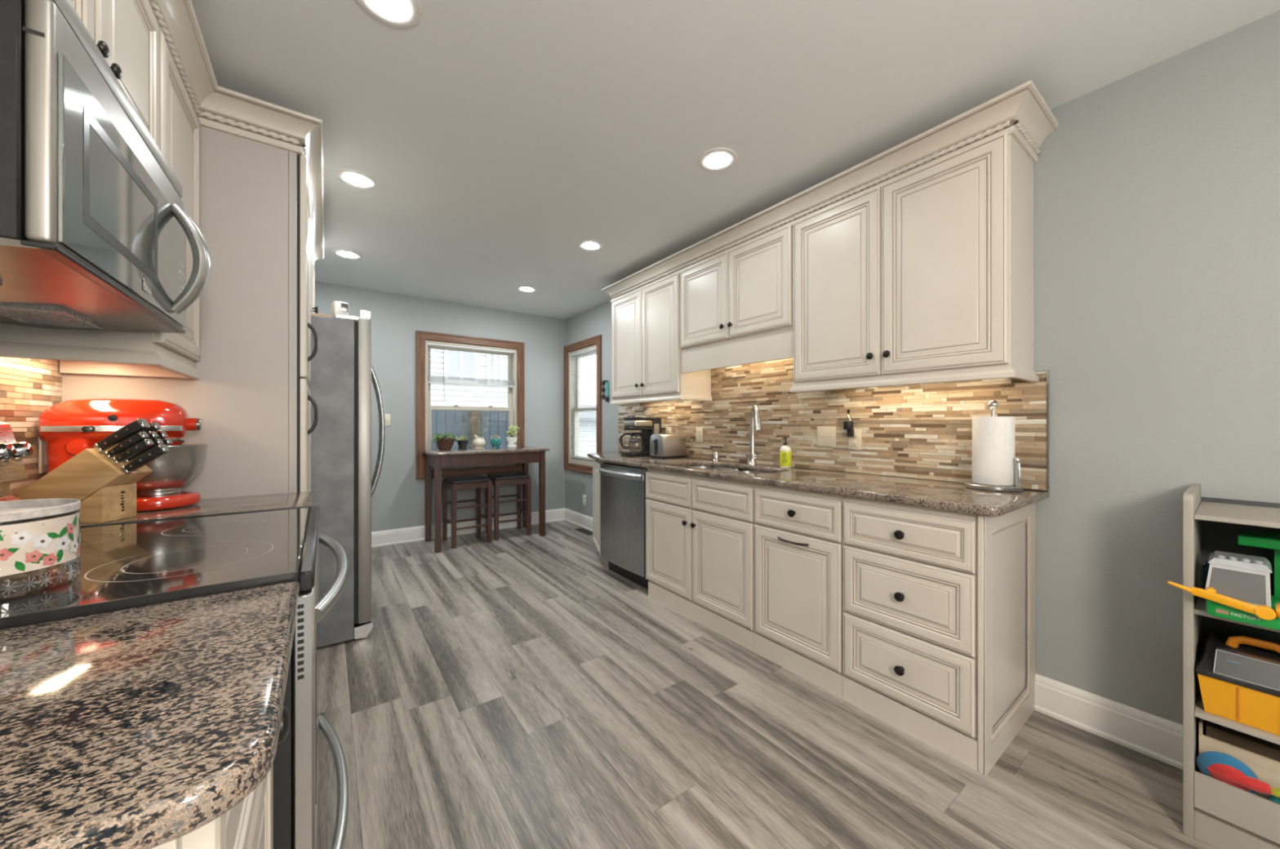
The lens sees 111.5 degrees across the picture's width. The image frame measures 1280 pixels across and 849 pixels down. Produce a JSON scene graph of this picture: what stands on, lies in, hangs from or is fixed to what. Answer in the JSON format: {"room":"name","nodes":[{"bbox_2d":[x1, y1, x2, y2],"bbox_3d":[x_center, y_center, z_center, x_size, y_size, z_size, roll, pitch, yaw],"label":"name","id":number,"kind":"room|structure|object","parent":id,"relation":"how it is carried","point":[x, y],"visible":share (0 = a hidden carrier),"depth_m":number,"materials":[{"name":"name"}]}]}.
{"room":"kitchen","nodes":[
{"label":"kitchen","id":0,"kind":"room"},
{"bbox_2d":[314,281,564,532],"bbox_3d":[-2.195,-0.049,4.486,3.261,2.440,0.140,0,0,-36],"label":"wall","id":1,"kind":"structure","parent":0,"point":[397,499],"depth_m":4.40,"materials":[{"name":"grey paint"}]},
{"bbox_2d":[384,413,390,426],"bbox_3d":[-2.447,-0.036,4.206,0.072,0.115,0.016,0,0,-36],"label":"light switch","id":2,"kind":"object","parent":1,"relation":"attached to","point":[387,416],"visible":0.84,"depth_m":4.21,"materials":[{"name":"beige plastic"}]},
{"bbox_2d":[371,507,564,547],"bbox_3d":[-2.147,1.100,4.420,3.061,0.142,0.022,0,0,-36],"label":"baseboard","id":3,"kind":"structure","parent":1,"relation":"attached to","point":[388,537],"depth_m":4.53,"materials":[{"name":"white paint"}]},
{"bbox_2d":[415,330,524,479],"bbox_3d":[-1.783,-0.189,4.682,1.119,1.484,0.024,0,0,-36],"label":"trim","id":4,"kind":"structure","parent":1,"relation":"attached to","point":[420,336],"depth_m":4.56,"materials":[{"name":"brown wood"}]},
{"bbox_2d":[425,339,516,470],"bbox_3d":[-1.827,-0.189,4.742,0.955,1.320,0.134,0,0,-36],"label":"window","id":5,"kind":"structure","parent":1,"relation":"in","point":[489,421],"depth_m":4.77,"materials":[{"name":"beige plastic"}]},
{"bbox_2d":[427,342,514,401],"bbox_3d":[-1.799,-0.537,4.705,0.939,0.616,0.048,0,0,-36],"label":"window blind","id":6,"kind":"object","parent":5,"relation":"attached to","point":[430,378],"visible":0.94,"depth_m":4.67,"materials":[{"name":"silver metal"}]},
{"bbox_2d":[191,0,1279,319],"bbox_3d":[0.786,-1.319,0.352,3.261,0.100,10.252,0,0,-36],"label":"ceiling","id":7,"kind":"structure","parent":0,"point":[498,138],"depth_m":1.69,"materials":[{"name":"white paint"}]},
{"bbox_2d":[333,248,362,259],"bbox_3d":[-2.187,-1.263,3.265,0.186,0.011,0.186,0,0,-36],"label":"recessed light","id":8,"kind":"object","parent":7,"relation":"in","point":[347,254],"visible":1,"depth_m":3.25,"materials":[{"name":"white paint"}]},
{"bbox_2d":[335,168,378,189],"bbox_3d":[-1.465,-1.263,2.262,0.186,0.011,0.186,0,0,-36],"label":"recessed light","id":9,"kind":"object","parent":7,"relation":"in","point":[354,178],"visible":1,"depth_m":2.25,"materials":[{"name":"white paint"}]},
{"bbox_2d":[356,0,422,28],"bbox_3d":[-0.756,-1.263,1.304,0.186,0.011,0.186,0,0,-36],"label":"recessed light","id":10,"kind":"object","parent":7,"relation":"in","point":[401,14],"visible":1,"depth_m":1.33,"materials":[{"name":"white paint"}]},
{"bbox_2d":[516,285,537,292],"bbox_3d":[-1.064,-1.263,4.105,0.186,0.011,0.186,0,0,-36],"label":"recessed light","id":11,"kind":"object","parent":7,"relation":"in","point":[522,288],"visible":1,"depth_m":4.09,"materials":[{"name":"white glass"}]},
{"bbox_2d":[577,240,604,250],"bbox_3d":[-0.351,-1.263,3.102,0.186,0.011,0.186,0,0,-36],"label":"recessed light","id":12,"kind":"object","parent":7,"relation":"in","point":[587,245],"visible":1,"depth_m":3.09,"materials":[{"name":"white paint"}]},
{"bbox_2d":[697,147,737,171],"bbox_3d":[0.372,-1.263,2.096,0.186,0.011,0.186,0,0,-36],"label":"recessed light","id":13,"kind":"object","parent":7,"relation":"in","point":[716,159],"visible":1,"depth_m":2.08,"materials":[{"name":"white paint"}]},
{"bbox_2d":[316,520,1218,848],"bbox_3d":[0.786,1.221,0.352,3.261,0.100,10.252,0,0,-36],"label":"floor","id":14,"kind":"structure","parent":0,"point":[517,690],"depth_m":1.57,"materials":[{"name":"grey wood"}]},
{"bbox_2d":[0,421,349,848],"bbox_3d":[-1.047,0.569,0.910,0.732,1.165,0.760,0,0,-36],"label":"range","id":15,"kind":"object","parent":14,"relation":"on","point":[133,564],"visible":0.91,"depth_m":0.78,"materials":[{"name":"silver metal"}]},
{"bbox_2d":[0,498,81,595],"bbox_3d":[-1.017,0.197,0.684,0.173,0.130,0.173,0,0,-36],"label":"floral canister","id":16,"kind":"object","parent":15,"relation":"on","point":[36,534],"visible":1,"depth_m":0.69,"materials":[{"name":"white ceramic"}]},
{"bbox_2d":[0,505,319,630],"bbox_3d":[-1.056,0.278,0.903,0.624,0.037,0.760,0,0,-36],"label":"cooktop","id":17,"kind":"object","parent":15,"relation":"in","point":[133,564],"depth_m":0.81,"materials":[{"name":"black glass"}]},
{"bbox_2d":[60,125,317,498],"bbox_3d":[-1.746,0.040,1.814,0.658,2.262,0.586,0,0,-36],"label":"pantry cabinet","id":18,"kind":"object","parent":14,"relation":"on","point":[251,395],"visible":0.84,"depth_m":1.65,"materials":[{"name":"beige wood"}]},
{"bbox_2d":[152,706,289,848],"bbox_3d":[-0.711,0.739,0.368,0.647,0.865,0.499,0,0,-36],"label":"base cabinet","id":19,"kind":"object","parent":14,"relation":"on","point":[249,824],"visible":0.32,"depth_m":0.49,"materials":[{"name":"beige paint"}]},
{"bbox_2d":[0,581,300,848],"bbox_3d":[-0.708,0.288,0.364,0.650,0.034,0.514,0,0,-36],"label":"countertop","id":20,"kind":"structure","parent":19,"relation":"on","point":[141,727],"depth_m":0.40,"materials":[{"name":"stone"}]},
{"bbox_2d":[309,309,385,647],"bbox_3d":[-2.042,0.274,2.541,0.940,1.786,0.912,0,0,-36],"label":"refrigerator","id":21,"kind":"object","parent":14,"relation":"on","point":[343,372],"visible":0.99,"depth_m":2.32,"materials":[{"name":"silver metal"}]},
{"bbox_2d":[311,312,328,317],"bbox_3d":[-1.811,-0.564,2.353,0.215,0.014,0.305,0,0,-36],"label":"cutting board","id":22,"kind":"object","parent":21,"relation":"on","point":[312,313],"visible":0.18,"depth_m":2.27,"materials":[{"name":"brown wood"}]},
{"bbox_2d":[331,301,348,317],"bbox_3d":[-1.643,-0.611,2.389,0.062,0.104,0.068,0,0,40],"label":"camera","id":23,"kind":"object","parent":21,"relation":"on","point":[337,307],"visible":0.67,"depth_m":2.37,"materials":[{"name":"white plastic"}]},
{"bbox_2d":[442,474,492,548],"bbox_3d":[-1.722,0.847,4.341,0.374,0.648,0.374,0,0,-38],"label":"bar stool","id":24,"kind":"object","parent":14,"relation":"on","point":[478,482],"visible":1,"depth_m":4.29,"materials":[{"name":"brown wood"}]},
{"bbox_2d":[420,446,549,553],"bbox_3d":[-1.567,0.715,4.455,1.130,0.912,0.570,0,0,-36],"label":"bar table","id":25,"kind":"object","parent":14,"relation":"on","point":[437,459],"visible":0.98,"depth_m":4.31,"materials":[{"name":"brown wood"}]},
{"bbox_2d":[431,433,457,450],"bbox_3d":[-1.917,0.175,4.288,0.239,0.167,0.231,0,0,-36],"label":"potted succulent","id":26,"kind":"object","parent":25,"relation":"on","point":[442,443],"visible":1,"depth_m":4.23,"materials":[{"name":"brown ceramic"}]},
{"bbox_2d":[434,437,455,450],"bbox_3d":[-1.919,0.197,4.288,0.194,0.122,0.194,0,0,-36],"label":"pot","id":27,"kind":"object","parent":26,"relation":"on","point":[442,443],"depth_m":4.22,"materials":[{"name":"brown ceramic"}]},
{"bbox_2d":[457,434,468,449],"bbox_3d":[-1.784,0.183,4.385,0.120,0.151,0.120,0,0,-36],"label":"potted succulent","id":28,"kind":"object","parent":25,"relation":"on","point":[462,442],"visible":1,"depth_m":4.35,"materials":[{"name":"grey ceramic"}]},
{"bbox_2d":[457,440,468,449],"bbox_3d":[-1.784,0.212,4.385,0.120,0.093,0.120,0,0,-36],"label":"pot","id":29,"kind":"object","parent":28,"relation":"on","point":[462,444],"depth_m":4.35,"materials":[{"name":"black ceramic"}]},
{"bbox_2d":[472,434,485,448],"bbox_3d":[-1.651,0.185,4.481,0.124,0.147,0.124,0,0,-36],"label":"planter","id":30,"kind":"object","parent":25,"relation":"on","point":[478,442],"visible":0.99,"depth_m":4.44,"materials":[{"name":"beige ceramic"}]},
{"bbox_2d":[489,435,502,448],"bbox_3d":[-1.512,0.190,4.579,0.122,0.137,0.125,0,0,-36],"label":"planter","id":31,"kind":"object","parent":25,"relation":"on","point":[495,441],"visible":1,"depth_m":4.54,"materials":[{"name":"teal ceramic"}]},
{"bbox_2d":[506,425,519,448],"bbox_3d":[-1.366,0.136,4.683,0.143,0.244,0.121,0,0,-36],"label":"potted plant","id":32,"kind":"object","parent":25,"relation":"on","point":[511,441],"visible":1,"depth_m":4.65,"materials":[{"name":"green plant"}]},
{"bbox_2d":[485,471,531,540],"bbox_3d":[-1.399,0.847,4.638,0.374,0.648,0.374,0,0,-33],"label":"bar stool","id":33,"kind":"object","parent":14,"relation":"on","point":[517,477],"visible":0.9,"depth_m":4.57,"materials":[{"name":"brown wood"}]},
{"bbox_2d":[574,528,592,535],"bbox_3d":[-0.591,1.168,4.728,0.103,0.006,0.320,0,0,-36],"label":"floor vent","id":34,"kind":"object","parent":14,"relation":"in","point":[584,531],"visible":0.92,"depth_m":4.73,"materials":[{"name":"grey metal"}]},
{"bbox_2d":[592,459,608,565],"bbox_3d":[-0.246,0.737,3.893,0.588,0.868,0.597,0,0,-36],"label":"base cabinet","id":35,"kind":"object","parent":14,"relation":"on","point":[596,464],"visible":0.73,"depth_m":3.69,"materials":[{"name":"beige paint"}]},
{"bbox_2d":[599,462,649,589],"bbox_3d":[0.071,0.738,3.384,0.654,0.866,0.591,0,0,-36],"label":"dishwasher","id":36,"kind":"object","parent":14,"relation":"on","point":[623,487],"visible":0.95,"depth_m":3.17,"materials":[{"name":"silver metal"}]},
{"bbox_2d":[645,466,755,651],"bbox_3d":[0.536,0.737,2.777,0.624,0.868,0.929,0,0,-36],"label":"base cabinet","id":37,"kind":"object","parent":14,"relation":"on","point":[700,530],"visible":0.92,"depth_m":2.53,"materials":[{"name":"beige paint"}]},
{"bbox_2d":[587,450,1048,516],"bbox_3d":[0.467,0.253,2.878,0.621,0.099,3.198,0,0,-36],"label":"countertop","id":38,"kind":"structure","parent":37,"relation":"on","point":[940,495],"depth_m":1.97,"materials":[{"name":"stone"}]},
{"bbox_2d":[619,417,661,457],"bbox_3d":[0.003,0.107,3.698,0.328,0.326,0.174,0,0,-36],"label":"coffee maker","id":39,"kind":"object","parent":38,"relation":"on","point":[649,426],"visible":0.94,"depth_m":3.65,"materials":[{"name":"black plastic"}]},
{"bbox_2d":[624,420,652,426],"bbox_3d":[-0.016,-0.002,3.687,0.184,0.056,0.168,0,0,-36],"label":"basket","id":40,"kind":"object","parent":39,"relation":"on","point":[627,423],"depth_m":3.62,"materials":[{"name":"metal"}]},
{"bbox_2d":[649,433,685,458],"bbox_3d":[0.214,0.175,3.465,0.260,0.190,0.174,0,0,-36],"label":"toaster","id":41,"kind":"object","parent":38,"relation":"on","point":[662,446],"visible":1,"depth_m":3.40,"materials":[{"name":"metal"}]},
{"bbox_2d":[690,466,772,473],"bbox_3d":[0.543,0.396,2.740,0.371,0.186,0.768,0,0,-36],"label":"sink","id":42,"kind":"object","parent":38,"relation":"in","point":[721,468],"visible":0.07,"depth_m":2.97,"materials":[{"name":"silver metal"}]},
{"bbox_2d":[747,404,762,465],"bbox_3d":[0.739,0.074,2.780,0.058,0.392,0.220,0,0,-2],"label":"faucet","id":43,"kind":"object","parent":38,"relation":"on","point":[754,410],"visible":1,"depth_m":2.84,"materials":[{"name":"silver metal"}]},
{"bbox_2d":[779,437,791,467],"bbox_3d":[0.895,0.177,2.681,0.067,0.187,0.070,0,0,-10],"label":"soap bottle","id":44,"kind":"object","parent":38,"relation":"on","point":[785,451],"visible":1,"depth_m":2.66,"materials":[{"name":"yellow plastic"}]},
{"bbox_2d":[964,400,1023,492],"bbox_3d":[1.475,0.086,1.822,0.192,0.369,0.192,0,0,-36],"label":"paper towel holder","id":45,"kind":"object","parent":38,"relation":"on","point":[993,405],"visible":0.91,"depth_m":1.75,"materials":[{"name":"silver metal"}]},
{"bbox_2d":[972,416,1015,485],"bbox_3d":[1.475,0.110,1.822,0.140,0.279,0.140,0,0,-36],"label":"paper towel roll","id":46,"kind":"object","parent":45,"relation":"on","point":[993,437],"visible":1,"depth_m":1.77,"materials":[{"name":"white paper"}]},
{"bbox_2d":[753,484,844,698],"bbox_3d":[0.946,0.737,2.207,0.626,0.868,0.472,0,0,-36],"label":"base cabinet","id":47,"kind":"object","parent":14,"relation":"on","point":[798,534],"visible":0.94,"depth_m":2.01,"materials":[{"name":"beige paint"}]},
{"bbox_2d":[842,496,1035,776],"bbox_3d":[1.230,0.737,1.813,0.626,0.868,0.496,0,0,-36],"label":"base cabinet","id":48,"kind":"object","parent":14,"relation":"on","point":[940,605],"visible":0.96,"depth_m":1.61,"materials":[{"name":"beige paint"}]},
{"bbox_2d":[1182,483,1279,848],"bbox_3d":[1.908,0.685,1.058,0.363,0.972,0.723,0,0,-36],"label":"shelf","id":49,"kind":"object","parent":14,"relation":"on","point":[1221,815],"visible":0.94,"depth_m":1.23,"materials":[{"name":"grey laminate"}]},
{"bbox_2d":[1202,560,1209,589],"bbox_3d":[1.740,0.471,1.331,0.028,0.103,0.028,0,0,-36],"label":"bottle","id":50,"kind":"object","parent":49,"relation":"on","point":[1205,567],"visible":0.22,"depth_m":1.33,"materials":[{"name":"plastic"}]},
{"bbox_2d":[1167,550,1279,630],"bbox_3d":[1.676,0.443,1.165,0.238,0.157,0.328,0,0,-36],"label":"toy playset","id":51,"kind":"object","parent":49,"relation":"on","point":[1237,586],"visible":1,"depth_m":1.16,"materials":[{"name":"green plastic"}]},
{"bbox_2d":[1195,751,1258,794],"bbox_3d":[1.626,0.968,1.207,0.057,0.118,0.107,0,0,-36],"label":"plush toy","id":52,"kind":"object","parent":49,"relation":"in","point":[1218,762],"visible":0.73,"depth_m":1.20,"materials":[{"name":"blue fabric"}]},
{"bbox_2d":[1195,629,1279,735],"bbox_3d":[1.807,0.707,1.153,0.312,0.208,0.405,0,0,-36],"label":"toolbox","id":53,"kind":"object","parent":49,"relation":"on","point":[1238,676],"visible":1,"depth_m":1.19,"materials":[{"name":"yellow plastic"}]},
{"bbox_2d":[1197,673,1279,735],"bbox_3d":[1.806,0.757,1.155,0.300,0.108,0.396,0,0,-36],"label":"tub","id":54,"kind":"object","parent":53,"relation":"in","point":[1258,707],"depth_m":1.17,"materials":[{"name":"yellow plastic"}]},
{"bbox_2d":[1199,718,1279,799],"bbox_3d":[1.853,0.977,1.181,0.264,0.210,0.408,0,0,-36],"label":"cardboard box","id":55,"kind":"object","parent":49,"relation":"on","point":[1261,756],"visible":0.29,"depth_m":1.21,"materials":[{"name":"beige cardboard"}]},
{"bbox_2d":[1219,724,1245,733],"bbox_3d":[1.703,0.873,1.251,0.055,0.025,0.022,0,0,17],"label":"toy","id":56,"kind":"object","parent":55,"relation":"on","point":[1222,727],"visible":0.33,"depth_m":1.25,"materials":[{"name":"black plastic"}]},
{"bbox_2d":[1207,766,1271,795],"bbox_3d":[1.620,0.959,1.180,0.031,0.034,0.104,0,0,-26],"label":"scarf","id":57,"kind":"object","parent":49,"relation":"on","point":[1253,784],"visible":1,"depth_m":1.16,"materials":[{"name":"red fabric"}]},
{"bbox_2d":[1237,529,1279,596],"bbox_3d":[1.871,0.422,1.171,0.135,0.201,0.312,0,0,-36],"label":"toy garage","id":58,"kind":"object","parent":49,"relation":"on","point":[1265,540],"visible":0.96,"depth_m":1.25,"materials":[{"name":"green plastic"}]},
{"bbox_2d":[1267,786,1279,804],"bbox_3d":[1.692,0.991,1.115,0.071,0.102,0.098,0,0,-36],"label":"plush toy","id":59,"kind":"object","parent":49,"relation":"in","point":[1275,797],"visible":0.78,"depth_m":1.14,"materials":[{"name":"yellow fabric"}]},
{"bbox_3d":[-1.456,0.739,1.375,0.614,0.865,0.463,0,0,-36],"label":"base cabinet","id":60,"kind":"object","parent":14,"relation":"on","visible":0},
{"bbox_2d":[80,491,314,525],"bbox_3d":[-1.443,0.288,1.383,0.650,0.034,0.464,0,0,-36],"label":"countertop","id":61,"kind":"structure","parent":60,"relation":"on","point":[260,502],"depth_m":1.44,"materials":[{"name":"stone"}]},
{"bbox_2d":[17,447,152,523],"bbox_3d":[-1.552,0.169,1.222,0.255,0.202,0.091,0,0,-7],"label":"knife block","id":62,"kind":"object","parent":61,"relation":"on","point":[105,494],"visible":0.81,"depth_m":1.18,"materials":[{"name":"brown wood"}]},
{"bbox_2d":[93,418,150,452],"bbox_3d":[-1.440,0.033,1.211,0.128,0.094,0.020,0,0,-7],"label":"kitchen knife","id":63,"kind":"object","parent":62,"relation":"in","point":[138,425],"visible":1,"depth_m":1.21,"materials":[{"name":"black plastic"}]},
{"bbox_2d":[102,431,149,458],"bbox_3d":[-1.426,0.059,1.209,0.104,0.076,0.015,0,0,-7],"label":"kitchen knife","id":64,"kind":"object","parent":62,"relation":"in","point":[136,438],"visible":1,"depth_m":1.20,"materials":[{"name":"black plastic"}]},
{"bbox_2d":[111,438,153,464],"bbox_3d":[-1.410,0.077,1.211,0.098,0.071,0.014,0,0,-7],"label":"kitchen knife","id":65,"kind":"object","parent":62,"relation":"in","point":[147,442],"visible":1,"depth_m":1.21,"materials":[{"name":"black plastic"}]},
{"bbox_2d":[115,431,158,456],"bbox_3d":[-1.429,0.059,1.237,0.104,0.076,0.015,0,0,-7],"label":"kitchen knife","id":66,"kind":"object","parent":62,"relation":"in","point":[153,435],"visible":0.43,"depth_m":1.24,"materials":[{"name":"black plastic"}]},
{"bbox_2d":[113,422,161,447],"bbox_3d":[-1.451,0.036,1.258,0.114,0.084,0.017,0,0,-7],"label":"kitchen knife","id":67,"kind":"object","parent":62,"relation":"in","point":[154,426],"visible":0.17,"depth_m":1.26,"materials":[{"name":"black plastic"}]},
{"bbox_2d":[123,438,163,463],"bbox_3d":[-1.414,0.077,1.239,0.098,0.071,0.014,0,0,-7],"label":"kitchen knife","id":68,"kind":"object","parent":62,"relation":"in","point":[157,442],"visible":0.48,"depth_m":1.24,"materials":[{"name":"black plastic"}]},
{"bbox_2d":[120,444,169,474],"bbox_3d":[-1.375,0.099,1.211,0.112,0.082,0.017,0,0,-7],"label":"kitchen knife","id":69,"kind":"object","parent":62,"relation":"in","point":[154,453],"visible":1,"depth_m":1.21,"materials":[{"name":"black plastic"}]},
{"bbox_2d":[153,431,168,439],"bbox_3d":[-1.433,0.059,1.265,0.104,0.076,0.015,0,0,-7],"label":"kitchen knife","id":70,"kind":"object","parent":62,"relation":"in","point":[162,434],"visible":0.16,"depth_m":1.26,"materials":[{"name":"black plastic"}]},
{"bbox_2d":[161,437,172,445],"bbox_3d":[-1.417,0.077,1.266,0.098,0.071,0.014,0,0,-7],"label":"kitchen knife","id":71,"kind":"object","parent":62,"relation":"in","point":[167,441],"visible":0.27,"depth_m":1.27,"materials":[{"name":"silver plastic"}]},
{"bbox_2d":[37,398,207,511],"bbox_3d":[-1.614,0.095,1.382,0.348,0.347,0.227,0,0,-36],"label":"stand mixer","id":72,"kind":"object","parent":61,"relation":"on","point":[68,428],"visible":0.65,"depth_m":1.34,"materials":[{"name":"red metal"}]},
{"bbox_2d":[135,443,207,496],"bbox_3d":[-1.565,0.149,1.417,0.227,0.160,0.227,0,0,-36],"label":"mixing bowl","id":73,"kind":"object","parent":72,"relation":"on","point":[176,468],"depth_m":1.39,"materials":[{"name":"silver metal"}]},
{"bbox_2d":[564,9,1279,724],"bbox_3d":[2.113,-0.049,1.248,0.140,2.440,10.152,0,0,-36],"label":"wall","id":74,"kind":"structure","parent":0,"point":[1157,186],"depth_m":1.55,"materials":[{"name":"grey paint"}]},
{"bbox_2d":[568,344,596,466],"bbox_3d":[-0.606,-0.194,5.006,0.134,1.330,0.700,0,0,-36],"label":"window","id":75,"kind":"structure","parent":74,"relation":"in","point":[571,420],"depth_m":5.24,"materials":[{"name":"beige plastic"}]},
{"bbox_2d":[569,346,596,460],"bbox_3d":[-0.639,-0.224,4.982,0.036,1.261,0.684,0,0,-36],"label":"window blind","id":76,"kind":"object","parent":75,"relation":"attached to","point":[592,349],"visible":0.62,"depth_m":4.96,"materials":[{"name":"white plastic"}]},
{"bbox_2d":[564,334,601,474],"bbox_3d":[-0.667,-0.194,4.963,0.024,1.494,0.864,0,0,-36],"label":"trim","id":77,"kind":"structure","parent":74,"relation":"attached to","point":[597,340],"depth_m":4.90,"materials":[{"name":"brown wood"}]},
{"bbox_2d":[601,379,608,401],"bbox_3d":[-0.361,-0.344,4.543,0.018,0.230,0.132,0,0,-36],"label":"wall ornament","id":78,"kind":"object","parent":74,"relation":"attached to","point":[606,399],"visible":1,"depth_m":4.52,"materials":[{"name":"teal ceramic"}]},
{"bbox_2d":[610,272,712,405],"bbox_3d":[0.130,-0.631,3.572,0.354,0.920,0.945,0,0,-36],"label":"upper cabinet","id":79,"kind":"object","parent":74,"relation":"attached to","point":[646,352],"visible":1,"depth_m":3.37,"materials":[{"name":"beige paint"}]},
{"bbox_2d":[680,225,793,373],"bbox_3d":[0.669,-0.727,2.824,0.354,0.727,0.926,0,0,-36],"label":"upper cabinet","id":80,"kind":"object","parent":74,"relation":"attached to","point":[736,305],"visible":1,"depth_m":2.66,"materials":[{"name":"beige paint"}]},
{"bbox_2d":[600,80,1058,302],"bbox_3d":[0.662,-1.135,2.811,0.380,0.121,2.920,0,0,-36],"label":"crown molding","id":81,"kind":"structure","parent":74,"relation":"attached to","point":[1022,112],"depth_m":1.95,"materials":[{"name":"beige paint"}]},
{"bbox_2d":[618,357,1046,490],"bbox_3d":[0.718,-0.128,3.056,0.008,0.797,3.182,0,0,-36],"label":"tile backsplash","id":82,"kind":"structure","parent":74,"relation":"attached to","point":[922,431],"depth_m":2.38,"materials":[{"name":"beige tile"}]},
{"bbox_2d":[696,426,702,441],"bbox_3d":[0.461,0.084,3.397,0.009,0.115,0.072,0,0,-36],"label":"wall outlet","id":83,"kind":"object","parent":82,"relation":"attached to","point":[699,429],"visible":1,"depth_m":3.39,"materials":[{"name":"beige plastic"}]},
{"bbox_2d":[817,426,835,447],"bbox_3d":[1.080,0.075,2.532,0.016,0.118,0.118,0,0,-36],"label":"light switch","id":84,"kind":"object","parent":82,"relation":"attached to","point":[826,435],"visible":1,"depth_m":2.53,"materials":[{"name":"beige plastic"}]},
{"bbox_2d":[848,428,861,449],"bbox_3d":[1.181,0.086,2.398,0.009,0.115,0.072,0,0,-36],"label":"wall outlet","id":85,"kind":"object","parent":82,"relation":"attached to","point":[854,442],"visible":0.95,"depth_m":2.39,"materials":[{"name":"beige plastic"}]},
{"bbox_2d":[843,409,853,436],"bbox_3d":[1.145,-0.004,2.394,0.060,0.150,0.052,0,0,-36],"label":"plug","id":86,"kind":"object","parent":85,"relation":"attached to","point":[848,425],"visible":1,"depth_m":2.38,"materials":[{"name":"black plastic"}]},
{"bbox_2d":[564,507,1182,769],"bbox_3d":[2.018,1.100,1.241,0.022,0.142,10.052,0,0,-36],"label":"baseboard","id":87,"kind":"structure","parent":74,"relation":"attached to","point":[1158,738],"depth_m":1.62,"materials":[{"name":"white paint"}]},
{"bbox_2d":[789,132,1039,394],"bbox_3d":[1.211,-0.631,2.071,0.354,0.920,0.958,0,0,-36],"label":"upper cabinet","id":88,"kind":"object","parent":74,"relation":"attached to","point":[926,275],"visible":0.98,"depth_m":1.84,"materials":[{"name":"beige paint"}]},
{"bbox_2d":[1035,369,1048,490],"bbox_3d":[1.639,0.027,1.777,0.010,0.487,0.041,0,0,-36],"label":"trim","id":89,"kind":"structure","parent":74,"relation":"attached to","point":[1046,371],"depth_m":1.76,"materials":[{"name":"silver metal"}]},
{"bbox_3d":[-0.496,-0.049,-0.572,0.100,2.440,10.252,0,0,-36],"label":"wall","id":90,"kind":"structure","parent":0,"visible":0},
{"bbox_2d":[0,356,62,497],"bbox_3d":[-1.109,0.029,0.371,0.008,0.483,2.499,0,0,-36],"label":"tile backsplash","id":91,"kind":"structure","parent":90,"relation":"attached to","point":[28,387],"depth_m":1.23,"materials":[{"name":"beige tile"}]},
{"bbox_2d":[39,437,47,473],"bbox_3d":[-1.769,0.088,1.301,0.009,0.115,0.072,0,0,-36],"label":"wall outlet","id":92,"kind":"object","parent":91,"relation":"attached to","point":[42,459],"visible":0.3,"depth_m":1.28,"materials":[{"name":"beige plastic"}]},
{"bbox_2d":[44,442,47,464],"bbox_3d":[-1.767,0.088,1.302,0.004,0.066,0.033,0,0,-36],"label":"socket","id":93,"kind":"object","parent":92,"relation":"attached to","point":[45,442],"depth_m":1.29,"materials":[{"name":"white plastic"}]},
{"bbox_2d":[0,31,200,379],"bbox_3d":[-1.558,-0.625,1.290,0.350,0.932,0.480,0,0,-36],"label":"upper cabinet","id":94,"kind":"object","parent":90,"relation":"attached to","point":[110,353],"visible":0.29,"depth_m":1.27,"materials":[{"name":"beige paint"}]},
{"bbox_2d":[69,0,160,150],"bbox_3d":[-1.183,-0.877,0.766,0.345,0.428,0.836,0,0,-36],"label":"upper cabinet","id":95,"kind":"object","parent":90,"relation":"attached to","point":[126,33],"visible":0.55,"depth_m":1.02,"materials":[{"name":"beige paint"}]},
{"bbox_2d":[0,0,211,333],"bbox_3d":[-1.173,-0.445,0.835,0.441,0.432,0.718,0,0,-36],"label":"microwave","id":96,"kind":"object","parent":95,"relation":"attached to","point":[95,225],"visible":1,"depth_m":0.73,"materials":[{"name":"silver metal"}]},
{"bbox_2d":[311,230,318,313],"bbox_3d":[-2.219,-0.860,2.460,0.648,0.462,1.014,0,0,-36],"label":"upper cabinet","id":97,"kind":"object","parent":90,"relation":"attached to","point":[313,308],"visible":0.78,"depth_m":2.59,"materials":[{"name":"beige paint"}]},
{"bbox_2d":[149,0,324,263],"bbox_3d":[-1.675,-1.135,1.729,0.674,0.121,2.985,0,0,-36],"label":"crown molding","id":98,"kind":"structure","parent":97,"relation":"attached to","point":[217,108],"depth_m":1.60,"materials":[{"name":"beige paint"}]},
{"label":"outside","id":99,"kind":"structure","parent":0,"visible":0},
{"bbox_3d":[1.131,1.571,6.980,34.000,0.100,50.000,0,0,-36],"label":"ground","id":100,"kind":"structure","parent":99,"visible":0},
{"bbox_2d":[431,348,507,407],"bbox_3d":[-7.775,-1.579,11.037,8.900,6.300,7.800,0,0,-36],"label":"window blind","id":101,"kind":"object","parent":100,"relation":"on","point":[460,395],"visible":0.11,"depth_m":9.58,"materials":[{"name":"white plastic"}]},
{"bbox_2d":[578,404,595,457],"bbox_3d":[-0.598,0.496,13.994,6.200,2.150,5.400,0,0,-36],"label":"house","id":102,"kind":"structure","parent":100,"relation":"on","point":[589,417],"depth_m":10.67,"materials":[{"name":"white plastic"}]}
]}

